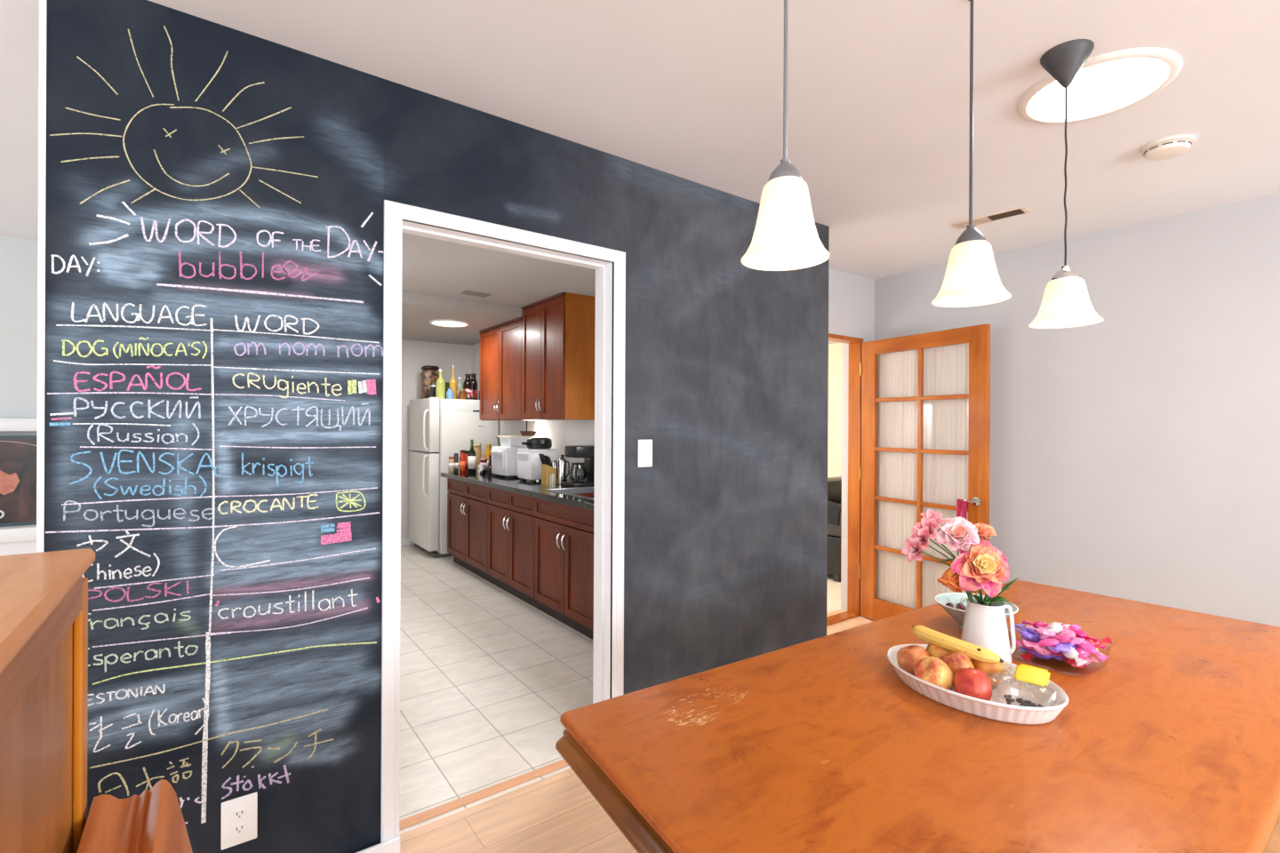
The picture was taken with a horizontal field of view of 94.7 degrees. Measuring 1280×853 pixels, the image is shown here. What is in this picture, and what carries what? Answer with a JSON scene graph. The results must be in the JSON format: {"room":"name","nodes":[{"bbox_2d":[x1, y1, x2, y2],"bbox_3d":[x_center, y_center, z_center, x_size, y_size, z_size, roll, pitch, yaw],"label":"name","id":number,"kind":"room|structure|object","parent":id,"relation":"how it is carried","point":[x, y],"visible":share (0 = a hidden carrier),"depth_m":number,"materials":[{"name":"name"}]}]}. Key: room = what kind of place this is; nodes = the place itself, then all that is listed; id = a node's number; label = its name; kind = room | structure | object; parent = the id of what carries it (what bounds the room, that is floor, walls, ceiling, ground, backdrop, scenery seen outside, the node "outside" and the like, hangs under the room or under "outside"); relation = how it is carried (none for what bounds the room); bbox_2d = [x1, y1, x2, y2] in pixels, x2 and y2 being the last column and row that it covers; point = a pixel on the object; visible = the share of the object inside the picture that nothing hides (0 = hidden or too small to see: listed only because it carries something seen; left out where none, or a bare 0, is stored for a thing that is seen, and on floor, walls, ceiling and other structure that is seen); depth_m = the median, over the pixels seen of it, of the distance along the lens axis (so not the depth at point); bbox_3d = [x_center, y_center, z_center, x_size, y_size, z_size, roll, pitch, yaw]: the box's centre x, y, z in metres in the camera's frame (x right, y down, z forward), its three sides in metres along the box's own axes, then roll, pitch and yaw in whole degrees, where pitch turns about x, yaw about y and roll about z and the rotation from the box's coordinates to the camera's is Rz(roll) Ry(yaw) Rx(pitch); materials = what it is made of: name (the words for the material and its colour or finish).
{"room":"dining room","nodes":[
{"label":"dining room","id":0,"kind":"room"},
{"bbox_2d":[0,235,38,435],"bbox_3d":[-4.762,0.113,3.024,4.300,2.564,0.090,0,0,-36],"label":"wall","id":1,"kind":"structure","parent":0,"point":[19,257],"depth_m":3.64,"materials":[{"name":"grey paint"}]},
{"bbox_2d":[43,0,829,852],"bbox_3d":[-0.212,0.136,2.418,3.178,2.564,0.004,0,0,-36],"label":"wall","id":2,"kind":"structure","parent":0,"point":[216,194],"depth_m":1.80,"materials":[{"name":"paint"}]},
{"bbox_2d":[36,0,46,552],"bbox_3d":[-1.534,0.130,1.523,0.013,2.564,0.128,0,0,-36],"label":"trim","id":3,"kind":"structure","parent":2,"relation":"attached to","point":[42,91],"depth_m":1.47,"materials":[{"name":"wood"}]},
{"bbox_2d":[220,792,257,850],"bbox_3d":[-1.165,1.148,1.715,0.088,0.136,0.008,0,0,-36],"label":"wall outlet","id":4,"kind":"object","parent":2,"relation":"attached to","point":[239,816],"visible":1,"depth_m":1.71,"materials":[{"name":"white plastic"}]},
{"bbox_2d":[232,823,246,834],"bbox_3d":[-1.164,1.170,1.713,0.034,0.025,0.003,0,0,-36],"label":"socket","id":5,"kind":"object","parent":4,"relation":"attached to","point":[237,828],"depth_m":1.71,"materials":[{"name":"white plastic"}]},
{"bbox_2d":[232,808,246,819],"bbox_3d":[-1.164,1.126,1.713,0.034,0.025,0.003,0,0,-36],"label":"socket","id":6,"kind":"object","parent":4,"relation":"attached to","point":[238,813],"depth_m":1.71,"materials":[{"name":"white plastic"}]},
{"bbox_2d":[355,836,400,852],"bbox_3d":[-1.141,1.388,1.709,0.852,0.052,0.014,0,0,-36],"label":"baseboard","id":7,"kind":"structure","parent":2,"relation":"attached to","point":[393,845],"depth_m":1.93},
{"bbox_2d":[637,440,652,467],"bbox_3d":[0.024,0.117,2.582,0.078,0.120,0.010,0,0,-36],"label":"light switch","id":8,"kind":"object","parent":2,"relation":"attached to","point":[644,456],"visible":1,"depth_m":2.58,"materials":[{"name":"white plastic"}]},
{"bbox_2d":[400,339,471,544],"bbox_3d":[-3.182,0.072,6.720,2.620,2.660,0.100,0,0,-36],"label":"wall","id":9,"kind":"structure","parent":0,"point":[416,355],"depth_m":7.03,"materials":[{"name":"paint"}]},
{"bbox_2d":[401,232,595,345],"bbox_3d":[-1.668,-1.135,4.631,2.580,0.230,5.051,0,0,-36],"label":"ceiling","id":10,"kind":"structure","parent":0,"point":[435,273],"depth_m":4.62,"materials":[{"name":"paint"}]},
{"bbox_2d":[428,319,470,327],"bbox_3d":[-1.878,-1.014,5.812,0.389,0.013,0.389,0,0,-36],"label":"ceiling light","id":11,"kind":"object","parent":10,"relation":"attached to","point":[438,323],"visible":1,"depth_m":5.78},
{"bbox_2d":[432,320,466,326],"bbox_3d":[-1.878,-1.013,5.812,0.330,0.010,0.330,0,0,-36],"label":"diffuser","id":12,"kind":"object","parent":11,"relation":"attached to","point":[435,323],"depth_m":5.78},
{"bbox_2d":[460,290,491,297],"bbox_3d":[-1.361,-1.098,4.888,0.220,0.011,0.120,0,0,-36],"label":"ceiling vent","id":13,"kind":"object","parent":10,"relation":"in","point":[466,292],"visible":1,"depth_m":4.87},
{"bbox_2d":[463,292,488,297],"bbox_3d":[-1.361,-1.094,4.888,0.190,0.003,0.090,0,0,-36],"label":"grille","id":14,"kind":"object","parent":13,"relation":"attached to","point":[479,294],"depth_m":4.88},
{"bbox_2d":[471,343,594,480],"bbox_3d":[-0.619,0.086,5.406,0.040,2.660,5.051,0,0,-36],"label":"wall","id":15,"kind":"structure","parent":0,"point":[562,434],"depth_m":5.58,"materials":[{"name":"paint"}]},
{"bbox_2d":[479,316,523,420],"bbox_3d":[-1.283,-0.540,5.959,0.378,0.954,1.048,0,0,-36],"label":"upper cabinet","id":16,"kind":"object","parent":15,"relation":"attached to","point":[500,345],"visible":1,"depth_m":5.83,"materials":[{"name":"brown wood"}]},
{"bbox_2d":[521,292,595,420],"bbox_3d":[-0.740,-0.579,5.220,0.378,1.038,0.794,0,0,-36],"label":"upper cabinet","id":17,"kind":"object","parent":15,"relation":"attached to","point":[558,330],"visible":0.99,"depth_m":4.96,"materials":[{"name":"brown wood"}]},
{"bbox_2d":[399,544,875,852],"bbox_3d":[-0.238,1.458,2.343,10.800,0.080,10.450,0,0,-36],"label":"floor","id":18,"kind":"structure","parent":0,"point":[488,678],"depth_m":2.92,"materials":[{"name":"beige tile"}]},
{"bbox_2d":[0,418,37,556],"bbox_3d":[-4.264,0.672,3.186,2.100,1.450,0.238,0,0,-36],"label":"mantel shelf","id":19,"kind":"object","parent":18,"relation":"on","point":[13,540],"visible":0.02,"depth_m":3.51,"materials":[{"name":"wood"}]},
{"bbox_2d":[0,435,37,527],"bbox_3d":[-3.926,0.327,3.446,0.850,0.545,0.024,0,0,-36],"label":"framed print","id":20,"kind":"object","parent":19,"relation":"on","point":[18,453],"visible":0.6,"depth_m":3.56},
{"bbox_2d":[0,548,192,852],"bbox_3d":[-0.651,0.817,0.333,0.630,1.200,1.530,0,0,-36],"label":"cabinet","id":21,"kind":"object","parent":18,"relation":"on","point":[44,596],"visible":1,"depth_m":0.86,"materials":[{"name":"brown wood"}]},
{"bbox_2d":[408,397,498,558],"bbox_3d":[-2.176,0.546,6.766,0.819,1.722,0.829,0,0,-36],"label":"refrigerator","id":22,"kind":"object","parent":18,"relation":"on","point":[439,428],"visible":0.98,"depth_m":6.37,"materials":[{"name":"white metal"}]},
{"bbox_2d":[421,365,439,399],"bbox_3d":[-2.446,-0.502,6.861,0.176,0.405,0.166,0,0,-36],"label":"jar","id":23,"kind":"object","parent":22,"relation":"on","point":[429,374],"visible":0.76,"depth_m":6.78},
{"bbox_2d":[435,368,445,399],"bbox_3d":[-2.205,-0.466,6.516,0.100,0.335,0.100,0,0,-36],"label":"bottle","id":24,"kind":"object","parent":22,"relation":"on","point":[440,384],"visible":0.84,"depth_m":6.48,"materials":[{"name":"glass"}]},
{"bbox_2d":[448,365,456,399],"bbox_3d":[-2.092,-0.493,6.599,0.082,0.390,0.082,0,0,-36],"label":"bottle","id":25,"kind":"object","parent":22,"relation":"on","point":[452,384],"visible":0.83,"depth_m":6.58,"materials":[{"name":"yellow glass"}]},
{"bbox_2d":[463,374,472,399],"bbox_3d":[-1.944,-0.445,6.659,0.107,0.295,0.107,0,0,-36],"label":"bottle","id":26,"kind":"object","parent":22,"relation":"on","point":[468,385],"visible":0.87,"depth_m":6.62,"materials":[{"name":"glass"}]},
{"bbox_2d":[471,373,477,399],"bbox_3d":[-1.915,-0.452,6.779,0.091,0.310,0.091,0,0,-36],"label":"bottle","id":27,"kind":"object","parent":22,"relation":"on","point":[473,375],"visible":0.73,"depth_m":6.75,"materials":[{"name":"black glass"}]},
{"bbox_2d":[447,478,495,584],"bbox_3d":[-1.423,0.969,5.837,0.700,0.884,1.088,0,0,-36],"label":"base cabinet","id":28,"kind":"object","parent":18,"relation":"on","point":[468,503],"visible":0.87,"depth_m":5.62,"materials":[{"name":"brown wood"}]},
{"bbox_2d":[399,759,568,830],"bbox_3d":[-0.532,1.413,2.319,0.851,0.007,0.046,0,0,-36],"label":"trim","id":29,"kind":"structure","parent":18,"relation":"on","point":[440,810],"depth_m":2.25,"materials":[{"name":"brown wood"}]},
{"bbox_2d":[487,487,542,611],"bbox_3d":[-0.827,0.973,5.025,0.700,0.884,0.923,0,0,-36],"label":"base cabinet","id":30,"kind":"object","parent":18,"relation":"on","point":[510,541],"visible":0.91,"depth_m":4.79,"materials":[{"name":"brown wood"}]},
{"bbox_2d":[534,492,594,639],"bbox_3d":[-0.280,0.976,4.279,0.700,0.884,0.923,0,0,-36],"label":"base cabinet","id":31,"kind":"object","parent":18,"relation":"on","point":[564,534],"visible":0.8,"depth_m":4.08,"materials":[{"name":"brown wood"}]},
{"bbox_2d":[827,476,841,582],"bbox_3d":[2.162,1.000,6.124,1.540,0.860,0.930,0,0,-36],"label":"sofa","id":32,"kind":"object","parent":18,"relation":"on","point":[834,484],"visible":0.05,"depth_m":5.41,"materials":[{"name":"leather"}]},
{"bbox_2d":[827,500,841,526],"bbox_3d":[1.726,0.797,5.574,0.245,0.196,0.500,0,0,-36],"label":"throw blanket","id":33,"kind":"object","parent":32,"relation":"on","point":[834,509],"visible":0.28,"depth_m":5.36,"materials":[{"name":"black fabric"}]},
{"bbox_2d":[555,580,1279,852],"bbox_3d":[0.983,1.044,1.576,2.393,0.758,1.060,0,0,-36],"label":"dining table","id":34,"kind":"object","parent":18,"relation":"on","point":[820,745],"visible":1,"depth_m":1.21,"materials":[{"name":"brown wood"}]},
{"bbox_2d":[934,592,1018,630],"bbox_3d":[1.098,0.621,1.931,0.239,0.087,0.239,0,0,-36],"label":"ceramic bowl","id":35,"kind":"object","parent":34,"relation":"on","point":[958,615],"visible":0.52,"depth_m":1.94,"materials":[{"name":"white ceramic"}]},
{"bbox_2d":[886,644,1069,724],"bbox_3d":[0.819,0.637,1.466,0.304,0.054,0.415,0,0,-35],"label":"fruit bowl","id":36,"kind":"object","parent":34,"relation":"on","point":[992,709],"visible":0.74,"depth_m":1.39,"materials":[{"name":"white ceramic"}]},
{"bbox_2d":[896,645,929,676],"bbox_3d":[0.718,0.618,1.546,0.081,0.086,0.084,0,0,-17],"label":"nectarine","id":37,"kind":"object","parent":36,"relation":"in","point":[908,657],"visible":0.62,"depth_m":1.52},
{"bbox_2d":[914,656,953,690],"bbox_3d":[0.727,0.616,1.456,0.089,0.090,0.086,0,0,12],"label":"peach","id":38,"kind":"object","parent":36,"relation":"in","point":[932,670],"visible":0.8,"depth_m":1.43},
{"bbox_2d":[925,643,951,658],"bbox_3d":[0.806,0.616,1.572,0.087,0.090,0.084,0,0,10],"label":"nectarine","id":39,"kind":"object","parent":36,"relation":"in","point":[933,651],"visible":0.09,"depth_m":1.55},
{"bbox_2d":[939,650,974,676],"bbox_3d":[0.803,0.613,1.494,0.081,0.086,0.082,0,0,5],"label":"peach","id":40,"kind":"object","parent":36,"relation":"in","point":[957,660],"visible":0.52,"depth_m":1.47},
{"bbox_2d":[953,667,991,701],"bbox_3d":[0.792,0.619,1.403,0.083,0.086,0.083,0,0,-21],"label":"apple","id":41,"kind":"object","parent":36,"relation":"in","point":[973,683],"visible":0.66,"depth_m":1.38,"materials":[{"name":"food"}]},
{"bbox_2d":[970,658,1005,687],"bbox_3d":[0.885,0.619,1.504,0.080,0.083,0.080,0,0,-8],"label":"nectarine","id":42,"kind":"object","parent":36,"relation":"in","point":[996,671],"visible":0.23,"depth_m":1.47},
{"bbox_2d":[912,625,1003,663],"bbox_3d":[0.815,0.568,1.541,0.056,0.046,0.236,0,0,-36],"label":"banana","id":43,"kind":"object","parent":42,"relation":"on","point":[973,652],"visible":0.98,"depth_m":1.51,"materials":[{"name":"food"}]},
{"bbox_2d":[979,664,1054,707],"bbox_3d":[0.897,0.617,1.396,0.151,0.078,0.144,0,0,42],"label":"plastic bag","id":44,"kind":"object","parent":36,"relation":"in","point":[1024,673],"visible":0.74,"depth_m":1.39,"materials":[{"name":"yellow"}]},
{"bbox_2d":[960,597,1015,663],"bbox_3d":[0.991,0.583,1.692,0.132,0.162,0.132,0,0,-36],"label":"jug","id":45,"kind":"object","parent":34,"relation":"on","point":[985,627],"visible":0.77,"depth_m":1.65,"materials":[{"name":"ceramic"}]},
{"bbox_2d":[901,537,974,603],"bbox_3d":[0.869,0.443,1.711,0.206,0.242,0.072,0,0,-1],"label":"alstroemeria","id":46,"kind":"object","parent":45,"relation":"in","point":[912,553],"visible":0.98,"depth_m":1.71,"materials":[{"name":"pink plant"}]},
{"bbox_2d":[920,509,955,558],"bbox_3d":[0.908,0.407,1.747,0.141,0.316,0.063,0,0,16],"label":"alstroemeria","id":47,"kind":"object","parent":45,"relation":"in","point":[930,514],"visible":0.49,"depth_m":1.76,"materials":[{"name":"pink plant"}]},
{"bbox_2d":[907,526,972,602],"bbox_3d":[0.879,0.428,1.724,0.182,0.273,0.074,0,0,-2],"label":"alstroemeria","id":48,"kind":"object","parent":45,"relation":"in","point":[924,539],"visible":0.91,"depth_m":1.72,"materials":[{"name":"pink plant"}]},
{"bbox_2d":[912,518,973,599],"bbox_3d":[0.888,0.417,1.728,0.169,0.294,0.076,0,0,4],"label":"alstroemeria","id":49,"kind":"object","parent":45,"relation":"in","point":[932,526],"visible":0.77,"depth_m":1.73,"materials":[{"name":"pink plant"}]},
{"bbox_2d":[936,568,971,602],"bbox_3d":[0.902,0.476,1.697,0.101,0.177,0.078,0,0,-36],"label":"rose","id":50,"kind":"object","parent":45,"relation":"in","point":[949,579],"visible":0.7,"depth_m":1.68,"materials":[{"name":"orange plant"}]},
{"bbox_2d":[936,516,980,601],"bbox_3d":[0.923,0.415,1.711,0.109,0.300,0.084,0,0,38],"label":"peony","id":51,"kind":"object","parent":45,"relation":"in","point":[957,532],"visible":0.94,"depth_m":1.70,"materials":[{"name":"pink plant"}]},
{"bbox_2d":[950,538,1009,605],"bbox_3d":[0.959,0.449,1.658,0.128,0.251,0.121,0,0,-40],"label":"rose","id":52,"kind":"object","parent":45,"relation":"in","point":[984,566],"visible":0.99,"depth_m":1.65,"materials":[{"name":"pink plant"}]},
{"bbox_2d":[973,522,996,600],"bbox_3d":[1.005,0.425,1.723,0.062,0.280,0.060,0,0,-36],"label":"rosebud","id":53,"kind":"object","parent":45,"relation":"in","point":[985,532],"visible":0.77,"depth_m":1.72,"materials":[{"name":"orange plant"}]},
{"bbox_2d":[969,588,1012,606],"bbox_3d":[1.004,0.547,1.674,0.122,0.164,0.069,0,0,-4],"label":"sprig","id":54,"kind":"object","parent":45,"relation":"in","point":[987,600],"visible":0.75,"depth_m":1.68,"materials":[{"name":"green plant"}]},
{"bbox_3d":[1.192,0.632,1.681,0.244,0.067,0.225,0,0,-32],"label":"plastic tub","id":55,"kind":"object","parent":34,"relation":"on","visible":0},
{"bbox_2d":[1009,626,1039,642],"bbox_3d":[1.119,0.603,1.694,0.094,0.054,0.034,0,0,18],"label":"wrapped candy","id":56,"kind":"object","parent":55,"relation":"in","point":[1028,636],"visible":0.59,"depth_m":1.69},
{"bbox_2d":[1022,640,1055,655],"bbox_3d":[1.122,0.624,1.647,0.096,0.049,0.034,0,0,1],"label":"wrapped candy","id":57,"kind":"object","parent":55,"relation":"in","point":[1037,648],"visible":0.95,"depth_m":1.64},
{"bbox_2d":[1019,647,1063,661],"bbox_3d":[1.128,0.640,1.656,0.099,0.024,0.036,1,1,45],"label":"wrapped candy","id":58,"kind":"object","parent":55,"relation":"in","point":[1035,653],"visible":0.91,"depth_m":1.65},
{"bbox_2d":[1029,638,1070,647],"bbox_3d":[1.132,0.599,1.632,0.097,0.040,0.034,0,0,40],"label":"wrapped candy","id":59,"kind":"object","parent":55,"relation":"in","point":[1050,642],"visible":0.98,"depth_m":1.62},
{"bbox_2d":[1047,642,1076,653],"bbox_3d":[1.158,0.605,1.612,0.099,0.026,0.032,0,0,-28],"label":"wrapped candy","id":60,"kind":"object","parent":55,"relation":"in","point":[1063,648],"visible":0.95,"depth_m":1.60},
{"bbox_2d":[1062,646,1087,665],"bbox_3d":[1.173,0.616,1.608,0.031,0.038,0.100,0,0,2],"label":"wrapped candy","id":61,"kind":"object","parent":55,"relation":"in","point":[1072,654],"visible":0.52,"depth_m":1.59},
{"label":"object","id":62,"kind":"object","parent":61,"relation":"on","visible":0},
{"bbox_2d":[1025,624,1055,638],"bbox_3d":[1.148,0.583,1.663,0.097,0.040,0.035,0,0,12],"label":"wrapped candy","id":63,"kind":"object","parent":62,"relation":"on","point":[1042,631],"visible":0.76,"depth_m":1.66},
{"bbox_2d":[1054,633,1080,644],"bbox_3d":[1.173,0.589,1.639,0.034,0.029,0.099,0,0,-7],"label":"wrapped candy","id":64,"kind":"object","parent":62,"relation":"on","point":[1059,636],"visible":0.7,"depth_m":1.62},
{"bbox_2d":[1057,627,1085,644],"bbox_3d":[1.201,0.582,1.658,0.034,0.028,0.099,0,0,1],"label":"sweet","id":65,"kind":"object","parent":62,"relation":"on","point":[1071,634],"visible":0.54,"depth_m":1.64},
{"bbox_2d":[1047,622,1063,632],"bbox_3d":[1.185,0.572,1.678,0.033,0.028,0.099,0,0,42],"label":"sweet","id":66,"kind":"object","parent":65,"relation":"on","point":[1054,627],"visible":0.99,"depth_m":1.66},
{"bbox_2d":[1073,647,1089,665],"bbox_3d":[1.206,0.619,1.608,0.034,0.039,0.097,0,0,42],"label":"wrapped candy","id":67,"kind":"object","parent":55,"relation":"in","point":[1083,654],"visible":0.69,"depth_m":1.59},
{"bbox_2d":[1076,640,1109,662],"bbox_3d":[1.224,0.603,1.616,0.034,0.055,0.095,0,0,-24],"label":"wrapped candy","id":68,"kind":"object","parent":55,"relation":"in","point":[1086,645],"visible":0.8,"depth_m":1.60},
{"bbox_2d":[1085,636,1112,647],"bbox_3d":[1.250,0.602,1.638,0.097,0.045,0.032,0,0,23],"label":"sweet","id":69,"kind":"object","parent":55,"relation":"in","point":[1107,640],"visible":0.41,"depth_m":1.62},
{"bbox_2d":[1071,629,1098,641],"bbox_3d":[1.235,0.583,1.665,0.034,0.032,0.099,0,0,-41],"label":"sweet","id":70,"kind":"object","parent":69,"relation":"on","point":[1080,634],"visible":0.59,"depth_m":1.65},
{"label":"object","id":71,"kind":"object","parent":55,"relation":"in","visible":0},
{"label":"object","id":72,"kind":"object","parent":71,"relation":"on","visible":0},
{"bbox_2d":[1021,620,1047,628],"bbox_3d":[1.177,0.586,1.723,0.099,0.032,0.034,0,0,14],"label":"wrapped candy","id":73,"kind":"object","parent":72,"relation":"on","point":[1035,624],"visible":0.48,"depth_m":1.72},
{"bbox_3d":[0.269,0.979,3.531,0.700,0.884,0.928,0,0,-36],"label":"base cabinet","id":74,"kind":"object","parent":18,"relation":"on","visible":0},
{"bbox_2d":[440,472,594,511],"bbox_3d":[-0.621,0.510,4.768,0.713,0.042,3.980,0,0,-36],"label":"countertop","id":75,"kind":"structure","parent":74,"relation":"on","point":[513,484],"depth_m":4.83,"materials":[{"name":"black stone"}]},
{"bbox_2d":[459,449,465,472],"bbox_3d":[-1.862,0.364,6.183,0.063,0.235,0.063,0,0,-36],"label":"bottle","id":76,"kind":"object","parent":75,"relation":"on","point":[462,458],"visible":1,"depth_m":6.16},
{"bbox_2d":[467,440,475,472],"bbox_3d":[-1.761,0.310,6.176,0.081,0.345,0.081,0,0,-36],"label":"bottle","id":77,"kind":"object","parent":75,"relation":"on","point":[471,456],"visible":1,"depth_m":6.14,"materials":[{"name":"green glass"}]},
{"bbox_2d":[473,442,481,471],"bbox_3d":[-1.748,0.329,6.328,0.100,0.306,0.100,0,0,-36],"label":"canister","id":78,"kind":"object","parent":75,"relation":"on","point":[477,448],"visible":0.72,"depth_m":6.29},
{"bbox_2d":[483,444,491,470],"bbox_3d":[-1.620,0.336,6.304,0.097,0.295,0.097,0,0,-36],"label":"bottle","id":79,"kind":"object","parent":75,"relation":"on","point":[487,453],"visible":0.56,"depth_m":6.27,"materials":[{"name":"yellow plastic"}]},
{"bbox_2d":[490,446,527,478],"bbox_3d":[-1.242,0.340,5.738,0.350,0.290,0.360,0,0,-36],"label":"countertop oven","id":80,"kind":"object","parent":75,"relation":"on","point":[504,460],"visible":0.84,"depth_m":5.56,"materials":[{"name":"grey metal"}]},
{"bbox_2d":[497,435,530,447],"bbox_3d":[-1.228,0.142,5.747,0.230,0.105,0.280,0,0,-36],"label":"tub","id":81,"kind":"object","parent":80,"relation":"on","point":[506,441],"visible":0.96,"depth_m":5.65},
{"bbox_2d":[517,448,558,482],"bbox_3d":[-0.921,0.343,5.290,0.284,0.287,0.303,0,0,-36],"label":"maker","id":82,"kind":"object","parent":75,"relation":"on","point":[529,463],"visible":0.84,"depth_m":5.16,"materials":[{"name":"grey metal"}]},
{"bbox_2d":[521,437,551,448],"bbox_3d":[-0.937,0.148,5.266,0.310,0.102,0.230,0,0,-36],"label":"frying pan","id":83,"kind":"object","parent":82,"relation":"on","point":[533,443],"visible":1,"depth_m":5.20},
{"bbox_2d":[538,453,556,485],"bbox_3d":[-0.783,0.358,4.971,0.128,0.260,0.090,0,0,-36],"label":"block","id":84,"kind":"object","parent":75,"relation":"on","point":[547,467],"visible":1,"depth_m":4.94,"materials":[{"name":"brown wood"}]},
{"bbox_2d":[557,454,569,485],"bbox_3d":[-0.646,0.362,4.968,0.088,0.252,0.125,0,0,-36],"label":"moka pot","id":85,"kind":"object","parent":75,"relation":"on","point":[562,462],"visible":0.93,"depth_m":4.95,"materials":[{"name":"silver metal"}]},
{"bbox_2d":[544,486,594,499],"bbox_3d":[-0.273,0.430,4.353,0.543,0.518,0.830,0,0,-36],"label":"sink","id":86,"kind":"object","parent":75,"relation":"in","point":[572,492],"visible":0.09,"depth_m":4.64,"materials":[{"name":"metal"}]},
{"bbox_2d":[551,487,594,494],"bbox_3d":[-0.295,0.589,4.337,0.444,0.199,0.784,0,0,-36],"label":"basin","id":87,"kind":"object","parent":86,"relation":"in","point":[577,490],"depth_m":4.66,"materials":[{"name":"metal"}]},
{"bbox_2d":[561,445,594,487],"bbox_3d":[-0.467,0.324,4.886,0.300,0.330,0.220,0,0,-36],"label":"coffee maker","id":88,"kind":"object","parent":75,"relation":"on","point":[586,452],"visible":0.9,"depth_m":4.82,"materials":[{"name":"black plastic"}]},
{"bbox_2d":[0,0,1279,279],"bbox_3d":[-0.603,-1.197,0.800,8.365,0.100,8.410,0,0,-36],"label":"ceiling","id":89,"kind":"structure","parent":0,"point":[878,91],"depth_m":2.01,"materials":[{"name":"paint"}]},
{"bbox_2d":[740,0,830,271],"bbox_3d":[0.313,-0.751,1.269,0.186,0.783,0.186,0,0,-36],"label":"pendant lamp","id":90,"kind":"object","parent":89,"relation":"hanging from","point":[786,237],"visible":1,"depth_m":1.23,"materials":[{"name":"beige"}]},
{"bbox_2d":[931,0,1011,307],"bbox_3d":[0.880,-0.738,1.567,0.186,0.804,0.186,0,0,-36],"label":"pendant lamp","id":91,"kind":"object","parent":89,"relation":"hanging from","point":[972,278],"visible":1,"depth_m":1.54,"materials":[{"name":"beige"}]},
{"bbox_2d":[950,206,1031,229],"bbox_3d":[1.899,-1.131,3.200,0.120,0.008,0.360,0,0,-41],"label":"ceiling vent","id":92,"kind":"object","parent":89,"relation":"in","point":[1022,210],"visible":0.97,"depth_m":3.17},
{"bbox_2d":[956,216,991,228],"bbox_3d":[1.847,-1.128,3.259,0.084,0.002,0.152,0,0,-41],"label":"grille","id":93,"kind":"object","parent":92,"relation":"attached to","point":[978,220],"depth_m":3.25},
{"bbox_2d":[1028,39,1103,328],"bbox_3d":[1.298,-0.726,1.796,0.186,0.824,0.186,0,0,-36],"label":"pendant lamp","id":94,"kind":"object","parent":89,"relation":"hanging from","point":[1066,302],"visible":1,"depth_m":1.77,"materials":[{"name":"beige"}]},
{"bbox_2d":[1016,47,1183,124],"bbox_3d":[1.531,-1.130,1.987,0.441,0.013,0.441,0,0,-36],"label":"ceiling light","id":95,"kind":"object","parent":89,"relation":"attached to","point":[1105,82],"visible":0.93,"depth_m":1.96,"materials":[{"name":"glass"}]},
{"bbox_2d":[1027,57,1167,119],"bbox_3d":[1.531,-1.129,1.987,0.374,0.010,0.374,0,0,-36],"label":"diffuser","id":96,"kind":"object","parent":95,"relation":"attached to","point":[1103,84],"depth_m":1.97,"materials":[{"name":"glass"}]},
{"bbox_2d":[1140,134,1195,160],"bbox_3d":[2.119,-1.113,2.369,0.166,0.041,0.166,0,0,-36],"label":"smoke detector","id":97,"kind":"object","parent":89,"relation":"attached to","point":[1167,148],"visible":1,"depth_m":2.33,"materials":[{"name":"plastic"}]},
{"bbox_2d":[827,343,842,477],"bbox_3d":[1.065,0.174,6.425,3.880,2.500,3.700,0,0,-36],"label":"wall","id":98,"kind":"structure","parent":0,"point":[835,350],"depth_m":7.57,"materials":[{"name":"beige paint"}]},
{"bbox_2d":[828,268,874,610],"bbox_3d":[1.232,0.143,4.248,1.316,2.564,0.169,0,0,-36],"label":"wall","id":99,"kind":"structure","parent":0,"point":[851,297],"depth_m":4.49,"materials":[{"name":"white paint"}]},
{"bbox_2d":[826,333,863,626],"bbox_3d":[1.272,0.380,4.221,0.948,2.092,0.102,0,0,-36],"label":"trim","id":100,"kind":"structure","parent":99,"relation":"attached to","point":[855,344],"depth_m":4.47,"materials":[{"name":"brown wood"}]},
{"bbox_2d":[858,323,990,621],"bbox_3d":[1.896,0.394,4.017,0.146,2.045,0.953,0,0,-29],"label":"door","id":101,"kind":"structure","parent":99,"relation":"in","point":[934,400],"depth_m":4.06,"materials":[{"name":"brown wood"}]},
{"bbox_2d":[879,343,968,609],"bbox_3d":[1.924,0.372,4.025,0.010,1.810,0.690,0,0,-29],"label":"sheer curtain","id":102,"kind":"object","parent":101,"relation":"hanging from","point":[945,370],"depth_m":4.06,"materials":[{"name":"white fabric"}]},
{"bbox_2d":[956,498,967,519],"bbox_3d":[2.008,0.558,3.672,0.031,0.209,0.063,0,0,-29],"label":"ribbon","id":103,"kind":"object","parent":101,"relation":"hanging from","point":[964,505],"visible":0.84,"depth_m":3.66,"materials":[{"name":"fabric"}]},
{"bbox_2d":[874,192,1279,626],"bbox_3d":[3.520,0.155,2.323,0.095,2.564,5.980,0,0,-36],"label":"wall","id":104,"kind":"structure","parent":0,"point":[1134,453],"depth_m":3.26,"materials":[{"name":"white paint"}]},
{"bbox_3d":[-0.250,0.136,2.469,3.178,2.564,0.122,0,0,-36],"label":"wall","id":105,"kind":"structure","parent":0,"visible":0},
{"bbox_2d":[380,200,625,843],"bbox_3d":[-0.458,0.337,2.228,0.966,2.161,0.020,0,0,-36],"label":"trim","id":106,"kind":"structure","parent":105,"relation":"attached to","point":[395,213],"depth_m":1.97,"materials":[{"name":"wood"}]},
{"bbox_2d":[402,219,614,703],"bbox_3d":[-0.501,0.356,2.284,0.873,2.121,0.148,0,0,-36],"label":"trim","id":107,"kind":"structure","parent":105,"relation":"attached to","point":[604,328],"depth_m":2.52,"materials":[{"name":"wood"}]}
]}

